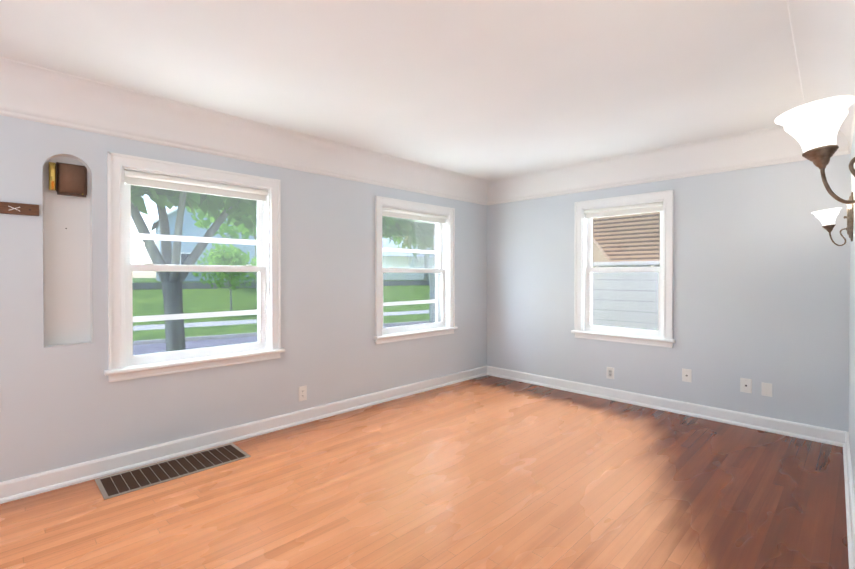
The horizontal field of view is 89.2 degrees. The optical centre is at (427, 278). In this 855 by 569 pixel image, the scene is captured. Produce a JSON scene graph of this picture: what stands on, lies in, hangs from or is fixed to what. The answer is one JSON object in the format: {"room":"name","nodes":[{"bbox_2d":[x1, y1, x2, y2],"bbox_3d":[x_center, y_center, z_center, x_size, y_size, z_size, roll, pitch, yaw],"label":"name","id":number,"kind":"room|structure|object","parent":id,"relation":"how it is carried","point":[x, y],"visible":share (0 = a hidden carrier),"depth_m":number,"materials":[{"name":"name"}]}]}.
{"room":"empty living room","nodes":[
{"label":"empty living room","id":0,"kind":"room"},
{"bbox_2d":[0,115,486,481],"bbox_3d":[-1.492,0.023,3.472,6.581,2.680,0.220,0,1,-45],"label":"wall","id":1,"kind":"structure","parent":0,"point":[64,406],"depth_m":3.21,"materials":[{"name":"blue paint"}]},
{"bbox_2d":[0,202,38,215],"bbox_3d":[-2.518,-0.397,2.279,0.708,0.064,0.018,0,1,-45],"label":"strip","id":2,"kind":"object","parent":1,"relation":"attached to","point":[19,208],"visible":1,"depth_m":2.46,"materials":[{"name":"brown wood"}]},
{"bbox_2d":[43,154,92,346],"bbox_3d":[-2.209,-0.176,2.660,0.229,1.158,0.084,0,1,-45],"label":"wall niche","id":3,"kind":"object","parent":1,"relation":"attached to","point":[67,286],"visible":0.9,"depth_m":2.69,"materials":[{"name":"white paint"}]},
{"bbox_2d":[48,162,86,196],"bbox_3d":[-2.213,-0.614,2.671,0.185,0.198,0.056,0,1,-45],"label":"door chime","id":4,"kind":"object","parent":3,"relation":"attached to","point":[66,179],"visible":0.96,"depth_m":2.65,"materials":[{"name":"brown wood"}]},
{"bbox_2d":[104,152,284,381],"bbox_3d":[-1.704,-0.077,3.245,1.196,1.466,0.322,0,1,-45],"label":"window","id":5,"kind":"structure","parent":1,"relation":"in","point":[194,267],"depth_m":3.15,"materials":[{"name":"white wood"}]},
{"bbox_2d":[0,366,487,503],"bbox_3d":[-1.403,1.187,3.394,6.141,0.112,0.030,0,1,-45],"label":"baseboard","id":6,"kind":"structure","parent":1,"relation":"attached to","point":[31,485],"depth_m":3.13,"materials":[{"name":"white wood"}]},
{"bbox_2d":[0,57,493,204],"bbox_3d":[-1.365,-1.059,3.336,6.141,0.275,0.139,0,1,-45],"label":"trim","id":7,"kind":"structure","parent":1,"relation":"attached to","point":[29,92],"depth_m":3.11,"materials":[{"name":"paint"}]},
{"bbox_2d":[299,385,306,400],"bbox_3d":[-1.074,0.988,3.735,0.074,0.124,0.008,0,1,-45],"label":"electrical outlet","id":8,"kind":"object","parent":1,"relation":"attached to","point":[302,393],"visible":1,"depth_m":3.73,"materials":[{"name":"white plastic"}]},
{"bbox_2d":[374,196,457,343],"bbox_3d":[-0.179,-0.089,4.763,1.196,1.466,0.322,0,1,-45],"label":"window","id":9,"kind":"structure","parent":1,"relation":"in","point":[414,270],"depth_m":4.73,"materials":[{"name":"white wood"}]},
{"bbox_2d":[0,0,803,180],"bbox_3d":[-0.136,-1.246,2.100,6.581,0.120,4.064,0,1,-45],"label":"ceiling","id":10,"kind":"structure","parent":0,"point":[490,90],"depth_m":2.43,"materials":[{"name":"paint"}]},
{"bbox_2d":[0,375,848,568],"bbox_3d":[-0.136,1.314,2.121,6.581,0.120,4.064,0,1,-45],"label":"floor","id":11,"kind":"structure","parent":0,"point":[487,472],"depth_m":2.45,"materials":[{"name":"brown wood"}]},
{"bbox_2d":[95,443,250,499],"bbox_3d":[-1.651,1.245,2.862,0.830,0.005,0.335,0,1,-45],"label":"floor vent","id":12,"kind":"object","parent":11,"relation":"in","point":[119,484],"visible":1,"depth_m":2.81,"materials":[{"name":"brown metal"}]},
{"bbox_2d":[487,154,850,431],"bbox_3d":[2.122,0.015,4.350,0.220,2.680,3.635,0,1,-45],"label":"wall","id":13,"kind":"structure","parent":0,"point":[761,276],"depth_m":3.76,"materials":[{"name":"blue paint"}]},
{"bbox_2d":[607,367,613,378],"bbox_3d":[1.875,0.967,4.445,0.008,0.118,0.076,0,1,-45],"label":"electrical outlet","id":14,"kind":"object","parent":13,"relation":"attached to","point":[610,372],"visible":1,"depth_m":4.44,"materials":[{"name":"white plastic"}]},
{"bbox_2d":[571,190,674,347],"bbox_3d":[2.017,-0.094,4.439,0.322,1.466,1.001,0,1,-45],"label":"window","id":15,"kind":"structure","parent":13,"relation":"in","point":[623,269],"depth_m":4.39,"materials":[{"name":"white wood"}]},
{"bbox_2d":[492,126,803,203],"bbox_3d":[1.866,-1.067,4.365,0.109,0.275,2.940,0,1,-45],"label":"trim","id":16,"kind":"structure","parent":13,"relation":"attached to","point":[768,146],"depth_m":4.08,"materials":[{"name":"paint"}]},
{"bbox_2d":[488,366,839,445],"bbox_3d":[1.937,1.179,4.369,0.030,0.112,3.240,0,1,-45],"label":"baseboard","id":17,"kind":"structure","parent":13,"relation":"attached to","point":[778,426],"depth_m":3.95,"materials":[{"name":"white wood"}]},
{"bbox_2d":[682,368,691,381],"bbox_3d":[2.364,0.881,3.953,0.008,0.116,0.076,0,1,-45],"label":"electrical outlet","id":18,"kind":"object","parent":13,"relation":"attached to","point":[686,375],"visible":1,"depth_m":3.95,"materials":[{"name":"white plastic"}]},
{"bbox_2d":[740,378,751,392],"bbox_3d":[2.675,0.896,3.640,0.008,0.118,0.080,0,1,-45],"label":"electrical outlet","id":19,"kind":"object","parent":13,"relation":"attached to","point":[745,385],"visible":1,"depth_m":3.64,"materials":[{"name":"white plastic"}]},
{"bbox_2d":[761,382,771,396],"bbox_3d":[2.773,0.905,3.542,0.008,0.106,0.070,0,1,-45],"label":"electrical outlet","id":20,"kind":"object","parent":13,"relation":"attached to","point":[766,389],"visible":1,"depth_m":3.54,"materials":[{"name":"white plastic"}]},
{"bbox_2d":[849,126,854,496],"bbox_3d":[1.118,0.044,0.851,6.141,2.680,0.509,0,1,-45],"label":"wall","id":21,"kind":"structure","parent":0,"point":[852,355],"depth_m":2.66,"materials":[{"name":"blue paint"}]},
{"bbox_2d":[775,95,854,203],"bbox_3d":[0.959,-0.344,1.041,0.196,0.337,0.310,0,1,43],"label":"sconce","id":22,"kind":"object","parent":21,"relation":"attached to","point":[812,128],"visible":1,"depth_m":1.02,"materials":[{"name":"white glass"}]},
{"bbox_2d":[786,0,854,159],"bbox_3d":[0.925,-1.040,1.030,6.149,0.275,0.448,0,1,-45],"label":"trim","id":23,"kind":"structure","parent":21,"relation":"attached to","point":[823,33],"depth_m":2.17,"materials":[{"name":"paint"}]},
{"bbox_2d":[812,192,853,245],"bbox_3d":[2.610,-0.378,2.800,0.196,0.337,0.310,0,1,43],"label":"sconce","id":24,"kind":"object","parent":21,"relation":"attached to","point":[826,218],"visible":1,"depth_m":2.77,"materials":[{"name":"white glass"}]},
{"bbox_2d":[836,431,854,568],"bbox_3d":[1.002,1.207,0.976,6.142,0.112,0.239,0,1,-45],"label":"baseboard","id":25,"kind":"structure","parent":21,"relation":"attached to","point":[843,441],"depth_m":2.35,"materials":[{"name":"white wood"}]}
]}

